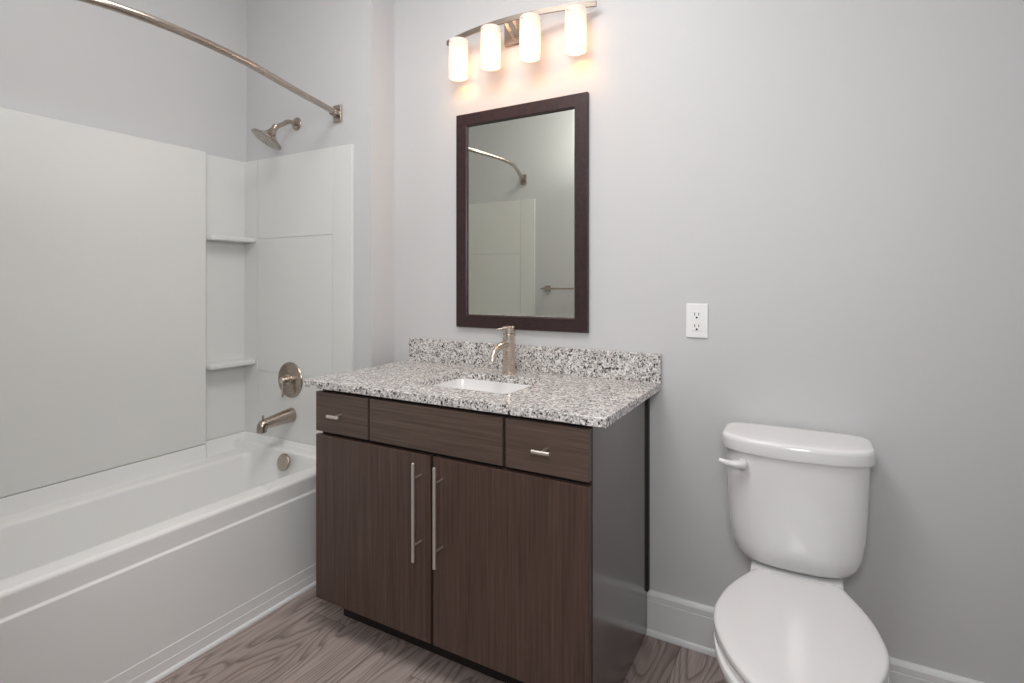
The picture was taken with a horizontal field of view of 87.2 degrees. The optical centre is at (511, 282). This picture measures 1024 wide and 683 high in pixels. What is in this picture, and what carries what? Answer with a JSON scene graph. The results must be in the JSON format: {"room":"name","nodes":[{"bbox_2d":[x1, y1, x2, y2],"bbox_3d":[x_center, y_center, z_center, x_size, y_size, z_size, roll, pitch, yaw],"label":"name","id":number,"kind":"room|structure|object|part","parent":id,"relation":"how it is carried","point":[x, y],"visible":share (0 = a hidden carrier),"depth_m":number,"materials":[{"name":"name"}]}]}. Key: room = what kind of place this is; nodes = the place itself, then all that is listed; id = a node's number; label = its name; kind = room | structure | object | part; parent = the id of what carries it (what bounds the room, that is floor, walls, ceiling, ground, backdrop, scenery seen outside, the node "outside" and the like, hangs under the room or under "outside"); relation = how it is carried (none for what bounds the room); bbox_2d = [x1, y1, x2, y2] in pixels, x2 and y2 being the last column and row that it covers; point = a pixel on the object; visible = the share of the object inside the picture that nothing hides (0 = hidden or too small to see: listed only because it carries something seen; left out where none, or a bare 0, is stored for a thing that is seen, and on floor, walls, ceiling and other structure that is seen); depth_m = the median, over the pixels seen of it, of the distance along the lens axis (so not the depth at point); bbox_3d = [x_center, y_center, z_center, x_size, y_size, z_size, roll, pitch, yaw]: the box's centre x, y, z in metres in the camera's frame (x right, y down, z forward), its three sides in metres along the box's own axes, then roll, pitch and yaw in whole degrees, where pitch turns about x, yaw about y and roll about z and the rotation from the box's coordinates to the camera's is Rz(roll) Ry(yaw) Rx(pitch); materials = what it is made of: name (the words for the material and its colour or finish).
{"room":"bathroom","nodes":[
{"label":"bathroom","id":0,"kind":"room"},
{"bbox_2d":[0,0,246,440],"bbox_3d":[-1.747,-0.137,2.188,0.100,2.740,1.882,0,0,29],"label":"wall","id":1,"kind":"structure","parent":0,"point":[72,61],"depth_m":2.31,"materials":[{"name":"grey paint"}]},
{"bbox_2d":[0,107,353,497],"bbox_3d":[-1.404,0.070,1.922,0.758,1.372,1.512,0,0,29],"label":"tub surround","id":2,"kind":"object","parent":1,"relation":"attached to","point":[155,296],"visible":0.89,"depth_m":2.31,"materials":[{"name":"white plastic"}]},
{"bbox_3d":[-1.704,0.070,2.103,0.056,1.372,1.482,0,0,29],"label":"panel","id":3,"kind":"part","parent":2,"relation":"part of","materials":[{"name":"white plastic"}]},
{"bbox_2d":[206,358,254,369],"bbox_3d":[-1.383,0.396,2.628,0.093,0.026,0.229,0,0,29],"label":"shelf","id":4,"kind":"object","parent":2,"relation":"attached to","point":[211,363],"depth_m":2.62,"materials":[{"name":"white plastic"}]},
{"bbox_2d":[206,235,254,242],"bbox_3d":[-1.383,-0.213,2.628,0.093,0.024,0.229,0,0,29],"label":"shelf","id":5,"kind":"object","parent":2,"relation":"attached to","point":[209,238],"depth_m":2.61,"materials":[{"name":"white plastic"}]},
{"bbox_2d":[256,408,295,433],"bbox_3d":[-1.096,0.636,2.491,0.060,0.079,0.186,0,0,29],"label":"tub spout","id":6,"kind":"object","parent":2,"relation":"attached to","point":[286,416],"visible":1,"depth_m":2.48,"materials":[{"name":"silver metal"}]},
{"bbox_2d":[278,362,302,397],"bbox_3d":[-1.074,0.465,2.554,0.171,0.171,0.054,0,0,29],"label":"shower valve","id":7,"kind":"object","parent":2,"relation":"attached to","point":[290,379],"visible":1,"depth_m":2.56,"materials":[{"name":"silver metal"}]},
{"bbox_3d":[-1.081,0.503,2.541,0.015,0.077,0.018,0,0,29],"label":"lever","id":8,"kind":"part","parent":7,"relation":"part of","materials":[{"name":"silver metal"}]},
{"bbox_3d":[-1.035,0.070,2.573,0.752,1.372,0.016,0,0,29],"label":"panel","id":9,"kind":"part","parent":2,"relation":"part of","materials":[{"name":"white plastic"}]},
{"bbox_2d":[247,0,393,369],"bbox_3d":[-0.929,-0.137,2.665,0.860,2.740,0.249,0,0,29],"label":"wall","id":10,"kind":"structure","parent":0,"point":[336,52],"depth_m":2.44,"materials":[{"name":"grey paint"}]},
{"bbox_2d":[77,0,341,122],"bbox_3d":[-1.076,-0.766,1.738,0.240,0.078,1.512,0,0,29],"label":"shower curtain rod","id":11,"kind":"object","parent":10,"relation":"attached to","point":[335,111],"visible":1,"depth_m":1.72,"materials":[{"name":"silver metal"}]},
{"bbox_2d":[251,117,301,149],"bbox_3d":[-1.097,-0.704,2.490,0.140,0.178,0.220,0,0,29],"label":"showerhead","id":12,"kind":"object","parent":10,"relation":"attached to","point":[268,137],"visible":1,"depth_m":2.46,"materials":[{"name":"silver metal"}]},
{"bbox_3d":[-1.061,-0.739,2.522,0.023,0.066,0.126,0,0,27],"label":"shower arm","id":13,"kind":"part","parent":12,"relation":"part of","materials":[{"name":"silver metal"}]},
{"bbox_2d":[156,585,724,682],"bbox_3d":[-0.716,1.263,0.796,3.260,0.060,3.300,0,0,29],"label":"floor","id":14,"kind":"structure","parent":0,"point":[309,638],"depth_m":1.75,"materials":[{"name":"grey wood"}]},
{"bbox_2d":[0,431,315,682],"bbox_3d":[-1.395,0.995,1.916,0.769,0.476,1.509,0,0,29],"label":"bathtub","id":15,"kind":"object","parent":14,"relation":"on","point":[132,572],"visible":0.91,"depth_m":1.86,"materials":[{"name":"white plastic"}]},
{"bbox_2d":[0,431,315,590],"bbox_3d":[-1.411,0.957,1.926,0.730,0.401,1.509,0,0,29],"label":"basin","id":16,"kind":"object","parent":15,"relation":"in","point":[75,533],"depth_m":2.04,"materials":[{"name":"white plastic"}]},
{"bbox_3d":[-1.064,1.227,1.731,0.010,0.012,1.509,0,0,29],"label":"floor trim","id":17,"kind":"part","parent":15,"relation":"part of","materials":[{"name":"white paint"}]},
{"bbox_2d":[316,389,649,682],"bbox_3d":[-0.116,0.803,1.885,1.037,0.858,0.613,0,0,29],"label":"vanity cabinet","id":18,"kind":"object","parent":14,"relation":"on","point":[505,548],"visible":0.95,"depth_m":1.61,"materials":[{"name":"brown wood"}]},
{"bbox_3d":[-0.598,0.454,1.829,0.054,0.011,0.044,0,0,29],"label":"handle","id":19,"kind":"part","parent":18,"relation":"part of","materials":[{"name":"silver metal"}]},
{"bbox_3d":[-0.584,0.454,1.858,0.247,0.138,0.019,0,0,29],"label":"drawer","id":20,"kind":"part","parent":18,"relation":"part of","materials":[{"name":"brown wood"}]},
{"bbox_3d":[-0.470,0.826,1.794,0.509,0.580,0.019,0,0,29],"label":"door","id":21,"kind":"part","parent":18,"relation":"part of","materials":[{"name":"brown wood"}]},
{"bbox_3d":[-0.294,0.703,1.659,0.011,0.303,0.044,0,0,29],"label":"handle","id":22,"kind":"part","parent":18,"relation":"part of","materials":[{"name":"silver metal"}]},
{"bbox_3d":[-0.224,0.703,1.620,0.011,0.303,0.044,0,0,29],"label":"handle","id":23,"kind":"part","parent":18,"relation":"part of","materials":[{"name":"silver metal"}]},
{"bbox_3d":[-0.245,0.454,1.668,0.510,0.138,0.019,0,0,29],"label":"false drawer","id":24,"kind":"part","parent":18,"relation":"part of","materials":[{"name":"brown wood"}]},
{"bbox_2d":[304,338,661,427],"bbox_3d":[-0.112,0.310,1.906,1.135,0.126,0.574,0,0,29],"label":"countertop","id":25,"kind":"structure","parent":18,"relation":"on","point":[587,387],"depth_m":1.91,"materials":[{"name":"stone"}]},
{"bbox_2d":[433,378,531,392],"bbox_3d":[-0.108,0.432,1.896,0.402,0.117,0.308,0,0,29],"label":"sink","id":26,"kind":"object","parent":25,"relation":"in","point":[462,383],"visible":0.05,"depth_m":2.04,"materials":[{"name":"white ceramic"}]},
{"bbox_2d":[489,326,515,373],"bbox_3d":[-0.038,0.257,2.022,0.053,0.181,0.162,0,0,29],"label":"faucet","id":27,"kind":"object","parent":25,"relation":"on","point":[508,343],"visible":1,"depth_m":2.05,"materials":[{"name":"silver metal"}]},
{"bbox_3d":[-0.047,0.256,2.005,0.028,0.070,0.124,0,0,29],"label":"spout","id":28,"kind":"part","parent":27,"relation":"part of","materials":[{"name":"silver metal"}]},
{"bbox_3d":[-0.040,0.174,2.019,0.012,0.012,0.079,0,0,29],"label":"lever","id":29,"kind":"part","parent":27,"relation":"part of","materials":[{"name":"silver metal"}]},
{"bbox_3d":[-0.016,0.826,1.539,0.509,0.580,0.019,0,0,29],"label":"door","id":30,"kind":"part","parent":18,"relation":"part of","materials":[{"name":"brown wood"}]},
{"bbox_3d":[0.084,0.454,1.447,0.054,0.011,0.044,0,0,29],"label":"handle","id":31,"kind":"part","parent":18,"relation":"part of","materials":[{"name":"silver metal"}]},
{"bbox_3d":[0.096,0.454,1.476,0.252,0.138,0.019,0,0,29],"label":"drawer","id":32,"kind":"part","parent":18,"relation":"part of","materials":[{"name":"brown wood"}]},
{"bbox_3d":[0.334,0.803,1.659,0.018,0.858,0.522,0,0,29],"label":"panel","id":33,"kind":"part","parent":18,"relation":"part of","materials":[{"name":"brown wood"}]},
{"bbox_2d":[713,422,889,682],"bbox_3d":[0.701,0.840,1.344,0.393,0.786,0.735,0,0,29],"label":"toilet","id":34,"kind":"object","parent":14,"relation":"on","point":[798,499],"visible":1,"depth_m":1.45,"materials":[{"name":"white glazed porcelain"}]},
{"bbox_3d":[0.643,0.525,1.565,0.078,0.030,0.030,0,0,29],"label":"flush handle","id":35,"kind":"part","parent":34,"relation":"part of","materials":[{"name":"white plastic"}]},
{"bbox_3d":[0.825,0.658,1.571,0.370,0.330,0.198,0,0,29],"label":"tank","id":36,"kind":"part","parent":34,"relation":"part of","materials":[{"name":"white ceramic"}]},
{"bbox_3d":[0.824,0.470,1.570,0.393,0.045,0.220,0,0,29],"label":"tank lid","id":37,"kind":"part","parent":34,"relation":"part of","materials":[{"name":"white ceramic"}]},
{"bbox_3d":[0.654,0.826,1.240,0.352,0.017,0.500,0,0,29],"label":"seat","id":38,"kind":"part","parent":34,"relation":"part of","materials":[{"name":"white plastic"}]},
{"bbox_3d":[0.654,0.805,1.240,0.356,0.019,0.504,0,0,29],"label":"seat lid","id":39,"kind":"part","parent":34,"relation":"part of","materials":[{"name":"white plastic"}]},
{"bbox_2d":[394,0,1023,682],"bbox_3d":[0.486,-0.137,1.957,2.300,2.740,0.100,0,0,29],"label":"wall","id":40,"kind":"structure","parent":0,"point":[839,184],"depth_m":1.67,"materials":[{"name":"grey paint"}]},
{"bbox_2d":[447,0,596,81],"bbox_3d":[0.002,-0.957,2.098,0.668,0.214,0.127,0,0,29],"label":"vanity light","id":41,"kind":"object","parent":40,"relation":"attached to","point":[523,29],"visible":1,"depth_m":2.07,"materials":[{"name":"white glass"}]},
{"bbox_3d":[-0.222,-0.929,2.234,0.079,0.156,0.079,0,0,29],"label":"lamp shade","id":42,"kind":"part","parent":41,"relation":"part of","materials":[{"name":"white glass"}]},
{"bbox_3d":[-0.084,-0.929,2.123,0.079,0.156,0.079,0,0,29],"label":"lamp shade","id":43,"kind":"part","parent":41,"relation":"part of","materials":[{"name":"white glass"}]},
{"bbox_3d":[-0.007,-0.992,2.119,0.012,0.043,0.075,0,0,29],"label":"support arm","id":44,"kind":"part","parent":41,"relation":"part of","materials":[{"name":"silver metal"}]},
{"bbox_3d":[0.024,-0.992,2.101,0.012,0.043,0.075,0,0,29],"label":"support arm","id":45,"kind":"part","parent":41,"relation":"part of","materials":[{"name":"silver metal"}]},
{"bbox_3d":[0.068,-0.929,2.038,0.079,0.156,0.079,0,0,29],"label":"lamp shade","id":46,"kind":"part","parent":41,"relation":"part of","materials":[{"name":"white glass"}]},
{"bbox_3d":[0.234,-0.929,1.978,0.079,0.156,0.079,0,0,29],"label":"lamp shade","id":47,"kind":"part","parent":41,"relation":"part of","materials":[{"name":"white glass"}]},
{"bbox_2d":[456,92,588,332],"bbox_3d":[0.025,-0.262,2.146,0.592,0.896,0.020,0,0,29],"label":"vanity mirror","id":48,"kind":"object","parent":40,"relation":"attached to","point":[522,170],"visible":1,"depth_m":2.13,"materials":[{"name":"clear glass"}]},
{"bbox_3d":[0.028,-0.262,2.150,0.486,0.794,0.009,0,0,29],"label":"glass","id":49,"kind":"part","parent":48,"relation":"part of","materials":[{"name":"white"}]},
{"bbox_2d":[409,338,661,382],"bbox_3d":[0.030,0.298,2.144,1.120,0.101,0.020,0,0,29],"label":"backsplash","id":50,"kind":"structure","parent":40,"relation":"attached to","point":[610,364],"depth_m":2.06,"materials":[{"name":"stone"}]},
{"bbox_2d":[686,303,707,337],"bbox_3d":[0.625,0.128,1.817,0.070,0.115,0.009,0,0,29],"label":"wall outlet","id":51,"kind":"object","parent":40,"relation":"attached to","point":[696,314],"visible":1,"depth_m":1.81,"materials":[{"name":"white plastic"}]},
{"bbox_2d":[692,311,701,330],"bbox_3d":[0.624,0.128,1.815,0.034,0.067,0.003,0,0,29],"label":"receptacle","id":52,"kind":"object","parent":51,"relation":"attached to","point":[696,315],"depth_m":1.81,"materials":[{"name":"white plastic"}]},
{"bbox_2d":[646,589,983,682],"bbox_3d":[0.923,1.157,1.641,1.027,0.150,0.024,0,0,29],"label":"baseboard","id":53,"kind":"structure","parent":40,"relation":"attached to","point":[675,620],"depth_m":1.81,"materials":[{"name":"white paint"}]}
]}

